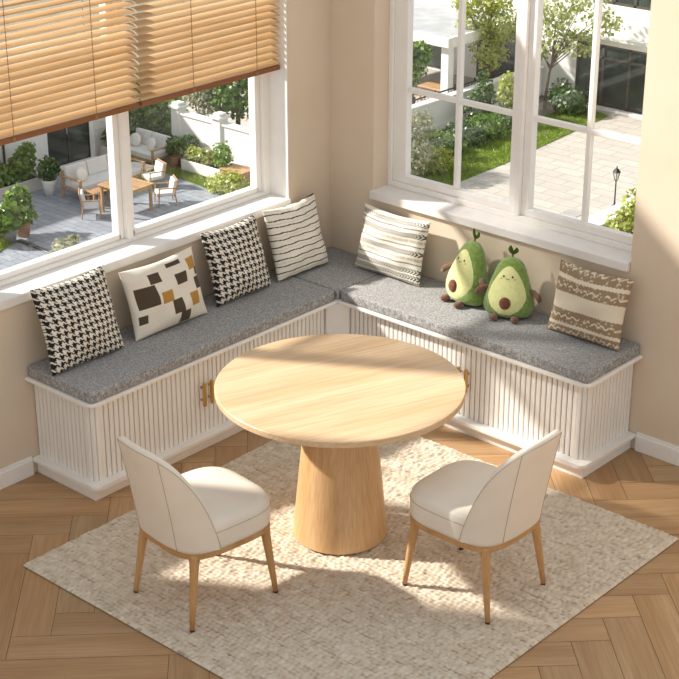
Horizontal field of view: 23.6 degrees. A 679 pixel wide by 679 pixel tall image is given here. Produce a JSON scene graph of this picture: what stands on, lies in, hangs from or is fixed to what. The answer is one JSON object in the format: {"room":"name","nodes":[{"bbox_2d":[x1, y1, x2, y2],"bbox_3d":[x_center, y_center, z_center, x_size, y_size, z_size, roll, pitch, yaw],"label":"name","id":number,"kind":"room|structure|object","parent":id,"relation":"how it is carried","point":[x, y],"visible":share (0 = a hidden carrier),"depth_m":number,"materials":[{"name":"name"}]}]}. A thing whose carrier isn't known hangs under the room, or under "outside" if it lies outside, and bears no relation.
{"room":"dining room","nodes":[
{"label":"dining room","id":0,"kind":"room"},
{"bbox_2d":[0,0,330,472],"bbox_3d":[-1.667,-0.597,7.074,0.240,2.750,4.600,20,31,37],"label":"wall","id":1,"kind":"structure","parent":0,"point":[22,341],"depth_m":8.25,"materials":[{"name":"paint"}]},
{"bbox_2d":[0,456,33,489],"bbox_3d":[-2.273,0.968,6.814,0.016,0.098,2.492,20,31,37],"label":"baseboard","id":2,"kind":"structure","parent":1,"relation":"attached to","point":[18,471],"depth_m":7.59,"materials":[{"name":"wood"}]},
{"bbox_2d":[0,0,290,310],"bbox_3d":[-1.302,-1.059,7.278,0.219,1.690,2.908,20,31,37],"label":"window","id":3,"kind":"structure","parent":1,"relation":"in","point":[129,243],"depth_m":8.04,"materials":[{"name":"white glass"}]},
{"bbox_2d":[0,0,139,145],"bbox_3d":[-1.267,-1.381,7.112,0.055,0.952,0.954,20,31,37],"label":"blind","id":4,"kind":"object","parent":3,"relation":"attached to","point":[47,94],"visible":1,"depth_m":7.23,"materials":[{"name":"brown wood"}]},
{"bbox_2d":[130,0,279,106],"bbox_3d":[-0.630,-1.670,7.765,0.055,0.952,0.942,20,31,37],"label":"blind","id":5,"kind":"object","parent":3,"relation":"attached to","point":[182,56],"visible":1,"depth_m":7.82,"materials":[{"name":"brown wood"}]},
{"bbox_2d":[168,154,180,167],"bbox_3d":[-4.641,-5.013,45.895,0.354,0.380,0.354,20,31,37],"label":"pot","id":6,"kind":"object","parent":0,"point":[174,159],"depth_m":45.75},
{"bbox_2d":[0,425,678,678],"bbox_3d":[0.138,1.306,6.172,4.620,0.001,4.620,20,31,37],"label":"floor","id":7,"kind":"structure","parent":0,"point":[637,658],"depth_m":6.66,"materials":[{"name":"brown wood"}]},
{"bbox_2d":[25,300,337,500],"bbox_3d":[-0.722,0.215,8.014,0.460,0.504,1.663,20,31,37],"label":"storage bench","id":8,"kind":"object","parent":7,"relation":"on","point":[174,415],"visible":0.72,"depth_m":7.58,"materials":[{"name":"white wood"}]},
{"bbox_2d":[28,270,333,403],"bbox_3d":[-0.728,-0.040,7.899,0.451,0.054,1.627,20,31,37],"label":"seat cushion","id":9,"kind":"object","parent":8,"relation":"on","point":[99,378],"visible":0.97,"depth_m":7.75,"materials":[{"name":"fabric"}]},
{"bbox_2d":[29,265,124,375],"bbox_3d":[-1.192,-0.089,7.458,0.189,0.388,0.430,20,31,37],"label":"throw pillow","id":10,"kind":"object","parent":9,"relation":"on","point":[77,318],"visible":1,"depth_m":7.39,"materials":[{"name":"fabric"}]},
{"bbox_2d":[118,247,207,340],"bbox_3d":[-0.843,-0.223,7.835,0.478,0.324,0.187,-20,31,-37],"label":"throw pillow","id":11,"kind":"object","parent":9,"relation":"on","point":[165,293],"visible":1,"depth_m":7.76,"materials":[{"name":"fabric"}]},
{"bbox_2d":[200,214,270,306],"bbox_3d":[-0.512,-0.398,8.183,0.183,0.365,0.385,20,31,37],"label":"throw pillow","id":12,"kind":"object","parent":9,"relation":"on","point":[235,257],"visible":1,"depth_m":8.12,"materials":[{"name":"fabric"}]},
{"bbox_2d":[325,298,349,333],"bbox_3d":[-0.027,-0.087,8.696,0.505,0.504,0.505,20,31,37],"label":"bench","id":13,"kind":"object","parent":7,"relation":"on","point":[337,316],"visible":0.19,"depth_m":8.36,"materials":[{"name":"wood"}]},
{"bbox_2d":[275,247,380,298],"bbox_3d":[-0.029,-0.356,8.614,0.455,0.054,0.455,20,31,37],"label":"seat cushion","id":14,"kind":"object","parent":13,"relation":"on","point":[340,272],"visible":0.54,"depth_m":8.52,"materials":[{"name":"fabric"}]},
{"bbox_2d":[262,193,327,281],"bbox_3d":[-0.224,-0.533,8.487,0.172,0.364,0.388,19,30,36],"label":"throw pillow","id":15,"kind":"object","parent":14,"relation":"on","point":[297,244],"visible":1,"depth_m":8.42,"materials":[{"name":"fabric"}]},
{"bbox_2d":[23,436,678,678],"bbox_3d":[0.069,0.912,7.032,1.973,0.023,2.050,20,31,37],"label":"rug","id":16,"kind":"object","parent":7,"relation":"on","point":[353,616],"visible":0.61,"depth_m":6.76,"materials":[{"name":"carpet"}]},
{"bbox_2d":[117,436,277,632],"bbox_3d":[-0.582,0.693,6.540,0.573,0.793,0.452,-20,31,-38],"label":"dining chair","id":17,"kind":"object","parent":16,"relation":"on","point":[195,515],"visible":1,"depth_m":6.38,"materials":[{"name":"fabric"}]},
{"bbox_2d":[214,334,465,555],"bbox_3d":[0.003,0.518,7.027,1.062,0.721,1.062,20,31,37],"label":"dining table","id":18,"kind":"object","parent":16,"relation":"on","point":[337,397],"visible":1,"depth_m":6.89,"materials":[{"name":"brown wood"}]},
{"bbox_2d":[402,429,561,624],"bbox_3d":[0.590,0.669,6.593,0.573,0.793,0.452,20,31,37],"label":"dining chair","id":19,"kind":"object","parent":16,"relation":"on","point":[484,508],"visible":1,"depth_m":6.43,"materials":[{"name":"fabric"}]},
{"bbox_2d":[338,300,642,478],"bbox_3d":[0.707,0.165,8.126,1.549,0.504,0.460,20,31,37],"label":"storage bench","id":20,"kind":"object","parent":7,"relation":"on","point":[510,404],"visible":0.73,"depth_m":7.77,"materials":[{"name":"white wood"}]},
{"bbox_2d":[341,274,639,383],"bbox_3d":[0.713,-0.089,8.012,1.513,0.054,0.451,20,31,37],"label":"seat cushion","id":21,"kind":"object","parent":20,"relation":"on","point":[529,340],"visible":0.73,"depth_m":7.87,"materials":[{"name":"fabric"}]},
{"bbox_2d":[355,203,430,286],"bbox_3d":[0.272,-0.492,8.441,0.160,0.328,0.444,-22,32,-40],"label":"throw pillow","id":22,"kind":"object","parent":21,"relation":"on","point":[391,245],"visible":1,"depth_m":8.37,"materials":[{"name":"fabric"}]},
{"bbox_2d":[440,228,487,307],"bbox_3d":[0.625,-0.360,8.104,0.209,0.380,0.364,-14,28,-29],"label":"plush","id":23,"kind":"object","parent":21,"relation":"on","point":[468,271],"visible":0.99,"depth_m":8.06,"materials":[{"name":"green fabric"}]},
{"bbox_2d":[474,245,541,323],"bbox_3d":[0.822,-0.268,7.922,0.252,0.358,0.254,-11,26,-23],"label":"plush","id":24,"kind":"object","parent":21,"relation":"on","point":[509,293],"visible":1,"depth_m":7.91,"materials":[{"name":"green fabric"}]},
{"bbox_2d":[547,259,633,350],"bbox_3d":[1.182,-0.165,7.697,0.413,0.332,0.159,19,30,36],"label":"throw pillow","id":25,"kind":"object","parent":21,"relation":"on","point":[588,305],"visible":1,"depth_m":7.63,"materials":[{"name":"fabric"}]},
{"bbox_2d":[330,0,678,448],"bbox_3d":[1.660,-0.709,7.327,4.840,2.750,0.240,20,31,37],"label":"wall","id":26,"kind":"structure","parent":0,"point":[359,29],"depth_m":7.81,"materials":[{"name":"paint"}]},
{"bbox_2d":[369,0,640,271],"bbox_3d":[0.826,-1.319,7.827,1.593,1.660,0.227,20,31,37],"label":"window","id":27,"kind":"structure","parent":26,"relation":"in","point":[517,219],"depth_m":8.03,"materials":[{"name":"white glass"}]},
{"bbox_2d":[635,432,678,465],"bbox_3d":[2.408,0.843,7.097,2.606,0.098,0.016,20,31,37],"label":"baseboard","id":28,"kind":"structure","parent":26,"relation":"attached to","point":[645,444],"depth_m":7.81,"materials":[{"name":"wood"}]},
{"label":"outside","id":29,"kind":"structure","parent":0,"visible":0},
{"bbox_2d":[424,107,641,219],"bbox_3d":[7.577,-4.197,44.892,10.400,0.300,12.100,20,31,37],"label":"driveway","id":30,"kind":"structure","parent":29,"point":[560,163],"depth_m":45.53,"materials":[{"name":"stone"}]},
{"bbox_2d":[420,113,607,184],"bbox_3d":[4.498,-5.432,47.348,2.050,0.070,11.500,20,31,37],"label":"bed","id":31,"kind":"object","parent":30,"relation":"on","point":[539,146],"visible":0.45,"depth_m":47.12,"materials":[{"name":"plant"}]},
{"bbox_2d":[411,127,433,176],"bbox_3d":[1.780,-4.962,44.447,1.396,1.570,1.879,20,31,37],"label":"shrub","id":32,"kind":"object","parent":31,"relation":"on","point":[420,153],"visible":0.29,"depth_m":44.38,"materials":[{"name":"green plant"}]},
{"bbox_2d":[423,144,453,174],"bbox_3d":[2.773,-5.015,45.453,0.922,0.845,1.106,20,31,37],"label":"shrub","id":33,"kind":"object","parent":31,"relation":"on","point":[438,163],"visible":0.86,"depth_m":45.26,"materials":[{"name":"green plant"}]},
{"bbox_2d":[445,119,489,146],"bbox_3d":[3.706,-6.022,47.840,1.241,0.877,1.327,20,31,37],"label":"shrub","id":34,"kind":"object","parent":31,"relation":"on","point":[467,136],"visible":0.71,"depth_m":47.65,"materials":[{"name":"green plant"}]},
{"bbox_2d":[468,113,510,138],"bbox_3d":[4.421,-6.337,48.541,1.364,0.887,1.116,-3,24,-8],"label":"shrub","id":35,"kind":"object","parent":31,"relation":"on","point":[491,131],"visible":0.86,"depth_m":48.33,"materials":[{"name":"green plant"}]},
{"bbox_2d":[414,105,607,184],"bbox_3d":[4.443,-5.490,47.300,2.193,0.075,11.525,20,31,37],"label":"grass","id":36,"kind":"structure","parent":31,"relation":"on","point":[481,150],"depth_m":47.42,"materials":[{"name":"plant"}]},
{"bbox_2d":[547,77,588,114],"bbox_3d":[7.152,-7.500,50.850,1.579,1.173,1.249,20,31,37],"label":"bush","id":37,"kind":"object","parent":31,"relation":"on","point":[561,97],"visible":1,"depth_m":50.69,"materials":[{"name":"green plant"}]},
{"bbox_2d":[560,209,581,217],"bbox_3d":[6.079,-3.294,42.468,0.500,0.012,0.450,20,31,37],"label":"drain cover","id":38,"kind":"object","parent":30,"relation":"on","point":[573,213],"visible":0.86,"depth_m":42.43,"materials":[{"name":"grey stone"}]},
{"bbox_2d":[541,0,650,118],"bbox_3d":[10.763,-10.447,50.732,9.200,6.400,4.450,20,31,37],"label":"house","id":39,"kind":"structure","parent":30,"relation":"on","point":[623,55],"depth_m":50.89,"materials":[{"name":"white paint"}]},
{"bbox_2d":[588,196,634,233],"bbox_3d":[9.895,-3.363,42.270,4.100,0.300,10.500,20,31,37],"label":"raised bed","id":40,"kind":"object","parent":30,"relation":"on","point":[599,218],"visible":0.02,"depth_m":41.43,"materials":[{"name":"stone"}]},
{"bbox_2d":[605,185,636,232],"bbox_3d":[7.298,-3.336,40.263,1.637,1.579,0.936,-11,26,-23],"label":"bush","id":41,"kind":"object","parent":40,"relation":"in","point":[623,213],"visible":0.49,"depth_m":40.16,"materials":[{"name":"green plant"}]},
{"bbox_2d":[612,166,620,205],"bbox_3d":[7.238,-4.006,42.671,0.240,1.150,0.208,20,31,37],"label":"garden lamp","id":42,"kind":"object","parent":30,"relation":"on","point":[616,172],"visible":0.91,"depth_m":42.51,"materials":[{"name":"black metal"}]},
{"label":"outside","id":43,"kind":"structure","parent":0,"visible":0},
{"bbox_2d":[0,0,560,158],"bbox_3d":[-0.057,-10.271,58.804,54.000,0.340,66.000,20,31,37],"label":"ground","id":44,"kind":"structure","parent":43,"point":[541,112],"depth_m":63.27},
{"bbox_2d":[128,70,187,135],"bbox_3d":[-5.476,-6.696,47.511,2.366,2.291,1.318,4,24,9],"label":"bush","id":45,"kind":"object","parent":44,"relation":"on","point":[153,120],"visible":0.41,"depth_m":47.20,"materials":[{"name":"green plant"}]},
{"bbox_2d":[182,88,219,116],"bbox_3d":[-4.090,-6.861,47.940,1.197,2.116,1.348,-9,25,-20],"label":"bush","id":46,"kind":"object","parent":44,"relation":"on","point":[203,102],"visible":0.41,"depth_m":47.65,"materials":[{"name":"green plant"}]},
{"bbox_2d":[206,78,248,124],"bbox_3d":[-2.921,-7.598,47.737,2.248,3.625,2.050,20,31,37],"label":"tree","id":47,"kind":"object","parent":44,"relation":"on","point":[230,96],"visible":0.23,"depth_m":47.42,"materials":[{"name":"green plant"}]},
{"bbox_2d":[246,100,248,120],"bbox_3d":[-1.660,-7.027,46.466,2.097,3.600,1.963,20,31,37],"label":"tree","id":48,"kind":"object","parent":44,"relation":"on","point":[247,101],"visible":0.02,"depth_m":46.46,"materials":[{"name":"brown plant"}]},
{"bbox_2d":[411,108,438,155],"bbox_3d":[2.330,-5.904,46.580,0.919,1.455,0.928,20,31,37],"label":"shrub","id":49,"kind":"object","parent":44,"relation":"on","point":[424,117],"visible":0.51,"depth_m":46.35,"materials":[{"name":"green plant"}]},
{"bbox_2d":[426,129,467,154],"bbox_3d":[3.037,-5.673,47.138,1.281,0.741,1.282,20,31,37],"label":"shrub","id":50,"kind":"object","parent":44,"relation":"on","point":[449,142],"visible":0.56,"depth_m":46.96,"materials":[{"name":"green plant"}]},
{"bbox_2d":[463,69,496,126],"bbox_3d":[4.230,-7.245,49.313,0.785,1.822,1.333,20,31,37],"label":"shrub","id":51,"kind":"object","parent":44,"relation":"on","point":[479,97],"visible":0.69,"depth_m":49.19,"materials":[{"name":"green plant"}]},
{"bbox_2d":[483,107,511,131],"bbox_3d":[4.992,-6.580,49.144,1.240,0.796,1.283,20,31,37],"label":"shrub","id":52,"kind":"object","parent":44,"relation":"on","point":[507,121],"visible":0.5,"depth_m":48.90,"materials":[{"name":"green plant"}]},
{"bbox_2d":[497,70,513,117],"bbox_3d":[5.184,-7.502,50.052,0.871,1.564,0.802,-2,24,-5],"label":"shrub","id":53,"kind":"object","parent":44,"relation":"on","point":[507,100],"visible":0.63,"depth_m":49.86,"materials":[{"name":"green plant"}]},
{"bbox_2d":[541,0,625,108],"bbox_3d":[7.274,-8.899,50.209,3.120,3.998,1.358,14,28,29],"label":"tree","id":54,"kind":"object","parent":44,"relation":"on","point":[554,17],"visible":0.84,"depth_m":50.00,"materials":[{"name":"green plant"}]},
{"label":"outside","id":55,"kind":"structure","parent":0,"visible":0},
{"bbox_2d":[0,157,221,269],"bbox_3d":[-7.649,-2.940,42.054,7.000,0.300,12.600,20,31,37],"label":"floor","id":56,"kind":"structure","parent":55,"point":[60,217],"depth_m":42.47,"materials":[{"name":"grey tile"}]},
{"bbox_2d":[0,238,12,251],"bbox_3d":[-8.977,-2.308,40.295,2.300,0.070,1.650,20,31,37],"label":"bed","id":57,"kind":"object","parent":56,"relation":"on","point":[9,244],"visible":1,"depth_m":40.26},
{"bbox_2d":[0,234,16,249],"bbox_3d":[-8.985,-2.375,40.267,2.382,0.075,1.770,20,31,37],"label":"grass","id":58,"kind":"structure","parent":57,"relation":"on","point":[2,246],"depth_m":40.34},
{"bbox_2d":[0,198,30,242],"bbox_3d":[-8.269,-2.937,40.288,1.267,1.126,1.008,1,24,2],"label":"potted shrub","id":59,"kind":"object","parent":57,"relation":"on","point":[9,227],"visible":1,"depth_m":40.14,"materials":[{"name":"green plant"}]},
{"bbox_2d":[3,229,16,242],"bbox_3d":[-8.196,-2.625,40.455,0.416,0.420,0.416,20,31,37],"label":"pot","id":60,"kind":"object","parent":59,"relation":"on","point":[10,235],"depth_m":40.33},
{"bbox_2d":[2,183,38,237],"bbox_3d":[-7.979,-3.215,40.762,0.792,1.250,1.115,-10,26,-22],"label":"potted shrub","id":61,"kind":"object","parent":56,"relation":"on","point":[22,197],"visible":0.66,"depth_m":40.66,"materials":[{"name":"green plant"}]},
{"bbox_2d":[17,222,30,237],"bbox_3d":[-7.938,-2.794,40.861,0.416,0.400,0.416,20,31,37],"label":"pot","id":62,"kind":"object","parent":61,"relation":"on","point":[24,231],"depth_m":40.75,"materials":[{"name":"ceramic"}]},
{"bbox_2d":[0,173,42,200],"bbox_3d":[-8.850,-4.087,43.853,0.600,0.340,1.750,20,31,37],"label":"trough","id":63,"kind":"object","parent":56,"relation":"on","point":[34,184],"visible":0.48,"depth_m":43.94,"materials":[{"name":"concrete"}]},
{"bbox_2d":[0,161,21,187],"bbox_3d":[-9.022,-4.389,43.505,0.750,0.841,1.323,20,31,37],"label":"shrub","id":64,"kind":"object","parent":63,"relation":"in","point":[7,175],"visible":1,"depth_m":43.50,"materials":[{"name":"green plant"}]},
{"bbox_2d":[7,141,37,181],"bbox_3d":[-8.584,-4.754,43.888,0.744,1.125,1.018,20,31,37],"label":"shrub","id":65,"kind":"object","parent":63,"relation":"in","point":[24,153],"visible":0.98,"depth_m":43.78,"materials":[{"name":"green plant"}]},
{"bbox_2d":[16,239,49,253],"bbox_3d":[-6.993,-2.082,39.772,2.780,0.080,0.120,20,31,37],"label":"trim","id":66,"kind":"structure","parent":56,"relation":"on","point":[18,240],"depth_m":40.21,"materials":[{"name":"metal"}]},
{"bbox_2d":[36,155,61,195],"bbox_3d":[-7.821,-4.422,43.675,0.738,1.099,0.707,20,31,37],"label":"potted shrub","id":67,"kind":"object","parent":56,"relation":"on","point":[49,180],"visible":1,"depth_m":43.56,"materials":[{"name":"green plant"}]},
{"bbox_2d":[41,178,56,195],"bbox_3d":[-7.804,-4.112,43.811,0.416,0.420,0.416,20,31,37],"label":"pot","id":68,"kind":"object","parent":67,"relation":"on","point":[49,184],"depth_m":43.68,"materials":[{"name":"ceramic"}]},
{"bbox_2d":[0,38,106,174],"bbox_3d":[-11.021,-5.772,44.783,4.520,2.670,9.750,20,31,37],"label":"house","id":69,"kind":"structure","parent":56,"relation":"on","point":[81,142],"depth_m":45.95,"materials":[{"name":"white paint"}]},
{"bbox_2d":[49,234,81,253],"bbox_3d":[-6.521,-2.133,38.981,0.833,0.822,0.850,0,24,0],"label":"flowering shrub","id":70,"kind":"object","parent":56,"relation":"on","point":[73,240],"visible":0.4,"depth_m":38.94,"materials":[{"name":"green plant"}]},
{"bbox_2d":[78,188,101,219],"bbox_3d":[-6.454,-3.526,42.139,0.568,0.708,0.554,-3,24,-8],"label":"armchair","id":71,"kind":"object","parent":56,"relation":"on","point":[86,204],"visible":1,"depth_m":41.95,"materials":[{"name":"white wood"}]},
{"bbox_2d":[80,189,85,205],"bbox_3d":[-6.634,-3.666,42.047,0.143,0.334,0.447,-3,24,-8],"label":"cushion","id":72,"kind":"object","parent":71,"relation":"on","point":[82,197],"depth_m":41.85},
{"bbox_2d":[84,200,100,208],"bbox_3d":[-6.415,-3.498,42.157,0.456,0.101,0.464,-3,24,-8],"label":"seat cushion","id":73,"kind":"object","parent":71,"relation":"on","point":[95,204],"depth_m":41.96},
{"bbox_2d":[85,187,109,199],"bbox_3d":[-6.307,-3.783,43.083,0.700,0.410,0.402,-18,29,-35],"label":"coffee table","id":74,"kind":"object","parent":56,"relation":"on","point":[96,190],"visible":0.52,"depth_m":42.91,"materials":[{"name":"brown wood"}]},
{"bbox_2d":[60,154,145,202],"bbox_3d":[-6.379,-4.448,44.030,0.821,0.858,2.320,20,31,37],"label":"sofa","id":75,"kind":"object","parent":56,"relation":"on","point":[97,168],"visible":0.68,"depth_m":43.67,"materials":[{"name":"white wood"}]},
{"bbox_2d":[63,161,87,181],"bbox_3d":[-7.075,-4.505,43.629,0.240,0.429,0.700,20,31,37],"label":"cushion","id":76,"kind":"object","parent":75,"relation":"on","point":[70,170],"depth_m":43.47,"materials":[{"name":"fabric"}]},
{"bbox_2d":[76,167,86,180],"bbox_3d":[-6.874,-4.405,43.414,0.183,0.357,0.400,13,27,27],"label":"pillow","id":77,"kind":"object","parent":75,"relation":"on","point":[81,173],"visible":0.99,"depth_m":43.34,"materials":[{"name":"white fabric"}]},
{"bbox_2d":[84,155,108,174],"bbox_3d":[-6.596,-4.723,44.120,0.240,0.429,0.700,20,31,37],"label":"cushion","id":78,"kind":"object","parent":75,"relation":"on","point":[98,165],"depth_m":44.05,"materials":[{"name":"fabric"}]},
{"bbox_2d":[65,165,142,190],"bbox_3d":[-6.352,-4.394,44.029,0.730,0.160,2.160,20,31,37],"label":"seat cushion","id":79,"kind":"object","parent":75,"relation":"on","point":[94,177],"depth_m":43.62,"materials":[{"name":"fabric"}]},
{"bbox_2d":[100,144,107,154],"bbox_3d":[-6.209,-5.475,46.889,0.500,0.420,1.350,20,31,37],"label":"trough","id":80,"kind":"object","parent":56,"relation":"on","point":[103,148],"visible":0.1,"depth_m":46.46,"materials":[{"name":"concrete"}]},
{"bbox_2d":[100,115,144,141],"bbox_3d":[-6.194,-5.948,46.700,0.749,0.873,1.469,20,31,37],"label":"shrub","id":81,"kind":"object","parent":80,"relation":"in","point":[132,129],"visible":0.18,"depth_m":46.71,"materials":[{"name":"green plant"}]},
{"bbox_2d":[97,177,153,210],"bbox_3d":[-5.568,-3.719,42.537,1.100,0.735,1.000,17,29,34],"label":"patio table","id":82,"kind":"object","parent":56,"relation":"on","point":[138,185],"visible":0.48,"depth_m":42.41,"materials":[{"name":"brown wood"}]},
{"bbox_2d":[131,162,153,171],"bbox_3d":[-5.543,-4.624,45.042,0.800,0.360,0.560,13,27,27],"label":"table","id":83,"kind":"object","parent":56,"relation":"on","point":[138,164],"visible":0.38,"depth_m":45.02,"materials":[{"name":"white wood"}]},
{"bbox_2d":[130,128,170,164],"bbox_3d":[-5.509,-5.415,46.213,1.520,0.858,0.821,20,31,37],"label":"loveseat","id":84,"kind":"object","parent":56,"relation":"on","point":[141,152],"visible":0.69,"depth_m":45.97,"materials":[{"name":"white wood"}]},
{"bbox_2d":[130,133,140,145],"bbox_3d":[-5.811,-5.690,46.317,0.400,0.357,0.183,13,27,27],"label":"pillow","id":85,"kind":"object","parent":84,"relation":"on","point":[135,138],"visible":0.98,"depth_m":46.26,"materials":[{"name":"white fabric"}]},
{"bbox_2d":[136,128,152,144],"bbox_3d":[-5.570,-5.791,46.531,0.660,0.429,0.240,20,31,37],"label":"cushion","id":86,"kind":"object","parent":84,"relation":"on","point":[145,134],"depth_m":46.43,"materials":[{"name":"fabric"}]},
{"bbox_2d":[130,143,167,159],"bbox_3d":[-5.533,-5.359,46.209,1.360,0.160,0.730,20,31,37],"label":"seat cushion","id":87,"kind":"object","parent":84,"relation":"on","point":[141,152],"depth_m":45.88,"materials":[{"name":"fabric"}]},
{"bbox_2d":[147,137,155,150],"bbox_3d":[-5.307,-5.508,45.906,0.183,0.357,0.400,-17,29,-33],"label":"pillow","id":88,"kind":"object","parent":84,"relation":"on","point":[151,143],"visible":0.99,"depth_m":45.82,"materials":[{"name":"white fabric"}]},
{"bbox_2d":[152,132,170,150],"bbox_3d":[-5.062,-5.607,46.117,0.660,0.429,0.240,20,31,37],"label":"cushion","id":89,"kind":"object","parent":84,"relation":"on","point":[160,139],"depth_m":46.02,"materials":[{"name":"fabric"}]},
{"bbox_2d":[140,158,166,187],"bbox_3d":[-5.053,-4.482,44.298,0.568,0.708,0.554,-15,28,-30],"label":"armchair","id":90,"kind":"object","parent":56,"relation":"on","point":[158,173],"visible":0.94,"depth_m":44.19,"materials":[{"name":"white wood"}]},
{"bbox_2d":[142,172,163,180],"bbox_3d":[-5.086,-4.444,44.292,0.456,0.101,0.464,-15,28,-30],"label":"seat cushion","id":91,"kind":"object","parent":90,"relation":"on","point":[159,175],"depth_m":44.18,"materials":[{"name":"fabric"}]},
{"bbox_2d":[154,160,164,174],"bbox_3d":[-4.901,-4.674,44.322,0.143,0.334,0.447,-15,28,-30],"label":"cushion","id":92,"kind":"object","parent":90,"relation":"on","point":[159,166],"depth_m":44.23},
{"bbox_2d":[154,174,177,207],"bbox_3d":[-4.583,-3.931,43.054,0.568,0.708,0.554,-8,25,-17],"label":"armchair","id":93,"kind":"object","parent":56,"relation":"on","point":[171,190],"visible":1,"depth_m":42.90,"materials":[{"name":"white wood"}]},
{"bbox_2d":[155,187,174,196],"bbox_3d":[-4.620,-3.897,43.056,0.456,0.101,0.464,-8,25,-17],"label":"seat cushion","id":94,"kind":"object","parent":93,"relation":"on","point":[165,192],"depth_m":42.89,"materials":[{"name":"fabric"}]},
{"bbox_2d":[169,176,176,191],"bbox_3d":[-4.411,-4.106,43.039,0.143,0.334,0.447,-8,25,-17],"label":"cushion","id":95,"kind":"object","parent":93,"relation":"on","point":[172,183],"depth_m":42.88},
{"bbox_2d":[160,157,182,161],"bbox_3d":[-4.804,-5.307,46.510,0.550,0.420,0.400,20,31,37],"label":"trough","id":96,"kind":"object","parent":56,"relation":"on","point":[166,159],"visible":0.2,"depth_m":46.46,"materials":[{"name":"concrete"}]},
{"bbox_2d":[178,134,199,154],"bbox_3d":[-4.244,-5.347,45.989,0.664,0.915,0.640,20,31,37],"label":"topiary ball","id":97,"kind":"object","parent":56,"relation":"on","point":[191,139],"visible":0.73,"depth_m":45.77,"materials":[{"name":"green plant"}]},
{"bbox_2d":[165,169,223,194],"bbox_3d":[-3.833,-4.371,44.952,3.650,0.070,0.799,22,32,40],"label":"bed","id":98,"kind":"object","parent":56,"relation":"on","point":[173,169],"visible":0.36,"depth_m":44.74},
{"bbox_2d":[165,134,186,167],"bbox_3d":[-4.608,-5.284,45.814,0.720,0.941,0.657,9,25,19],"label":"potted shrub","id":99,"kind":"object","parent":98,"relation":"on","point":[175,152],"visible":1,"depth_m":45.67,"materials":[{"name":"green plant"}]},
{"bbox_2d":[164,162,236,194],"bbox_3d":[-3.810,-4.434,44.916,0.957,0.075,3.696,-22,32,-40],"label":"grass","id":100,"kind":"structure","parent":98,"relation":"on","point":[178,172],"depth_m":45.18,"materials":[{"name":"plant"}]},
{"bbox_2d":[204,168,249,193],"bbox_3d":[-3.015,-4.247,43.833,1.410,0.741,0.894,20,31,37],"label":"flowering shrub","id":101,"kind":"object","parent":98,"relation":"on","point":[226,183],"visible":0.93,"depth_m":43.65,"materials":[{"name":"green plant"}]},
{"bbox_2d":[181,158,235,177],"bbox_3d":[-3.647,-4.731,45.308,1.750,0.340,0.450,20,31,37],"label":"trough","id":102,"kind":"object","parent":56,"relation":"on","point":[186,164],"visible":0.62,"depth_m":45.25,"materials":[{"name":"concrete"}]},
{"bbox_2d":[184,144,202,162],"bbox_3d":[-4.066,-5.171,45.476,0.798,0.511,0.500,20,31,37],"label":"flowering shrub","id":103,"kind":"object","parent":102,"relation":"on","point":[189,155],"visible":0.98,"depth_m":45.38,"materials":[{"name":"green plant"}]},
{"bbox_2d":[197,147,219,165],"bbox_3d":[-3.614,-5.041,45.141,0.826,0.558,0.508,20,31,37],"label":"flowering shrub","id":104,"kind":"object","parent":102,"relation":"on","point":[208,160],"visible":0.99,"depth_m":45.06,"materials":[{"name":"green plant"}]},
{"bbox_2d":[211,140,233,169],"bbox_3d":[-3.215,-5.057,44.758,0.581,0.852,0.689,-10,26,-22],"label":"flowering shrub","id":105,"kind":"object","parent":102,"relation":"in","point":[222,155],"visible":1,"depth_m":44.62,"materials":[{"name":"green plant"}]},
{"bbox_2d":[168,100,249,166],"bbox_3d":[-2.741,-5.361,45.163,5.380,1.610,0.440,20,31,37],"label":"wall","id":106,"kind":"structure","parent":56,"relation":"on","point":[216,127],"depth_m":45.55,"materials":[{"name":"white paint"}]},
{"bbox_2d":[219,163,249,183],"bbox_3d":[-2.792,-4.480,44.618,0.840,0.440,0.596,16,29,33],"label":"wooden crate","id":107,"kind":"object","parent":56,"relation":"on","point":[245,170],"visible":0.5,"depth_m":44.45,"materials":[{"name":"brown wood"}]},
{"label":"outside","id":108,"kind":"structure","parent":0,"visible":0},
{"bbox_2d":[186,68,479,126],"bbox_3d":[0.496,-7.577,52.499,7.950,0.320,9.500,20,31,37],"label":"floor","id":109,"kind":"structure","parent":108,"point":[432,74],"depth_m":54.26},
{"bbox_2d":[412,40,434,103],"bbox_3d":[2.060,-8.156,50.349,1.465,2.529,1.306,20,31,37],"label":"tree","id":110,"kind":"object","parent":109,"relation":"on","point":[420,61],"visible":0.41,"depth_m":49.92,"materials":[{"name":"green plant"}]},
{"bbox_2d":[417,80,453,99],"bbox_3d":[3.172,-7.926,52.299,1.100,0.480,0.800,20,31,37],"label":"table","id":111,"kind":"object","parent":109,"relation":"on","point":[433,85],"visible":0.41,"depth_m":52.20,"materials":[{"name":"brown wood"}]},
{"bbox_2d":[412,66,514,103],"bbox_3d":[3.589,-7.461,50.633,0.050,0.980,8.000,20,31,37],"label":"iron railing","id":112,"kind":"object","parent":109,"relation":"on","point":[513,68],"visible":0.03,"depth_m":50.83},
{"bbox_2d":[413,0,517,93],"bbox_3d":[3.626,-11.486,54.558,6.310,5.200,7.860,20,31,37],"label":"house","id":113,"kind":"structure","parent":109,"relation":"on","point":[433,20],"depth_m":52.66,"materials":[{"name":"white paint"}]},
{"bbox_2d":[412,65,543,133],"bbox_3d":[3.471,-7.093,49.665,0.380,1.130,9.100,20,31,37],"label":"wall","id":114,"kind":"structure","parent":109,"relation":"on","point":[442,112],"depth_m":49.34,"materials":[{"name":"white paint"}]},
{"bbox_2d":[451,0,516,77],"bbox_3d":[4.670,-9.402,51.545,2.362,3.837,1.462,3,24,6],"label":"tree","id":115,"kind":"object","parent":109,"relation":"on","point":[487,44],"visible":0.9,"depth_m":51.09,"materials":[{"name":"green plant"}]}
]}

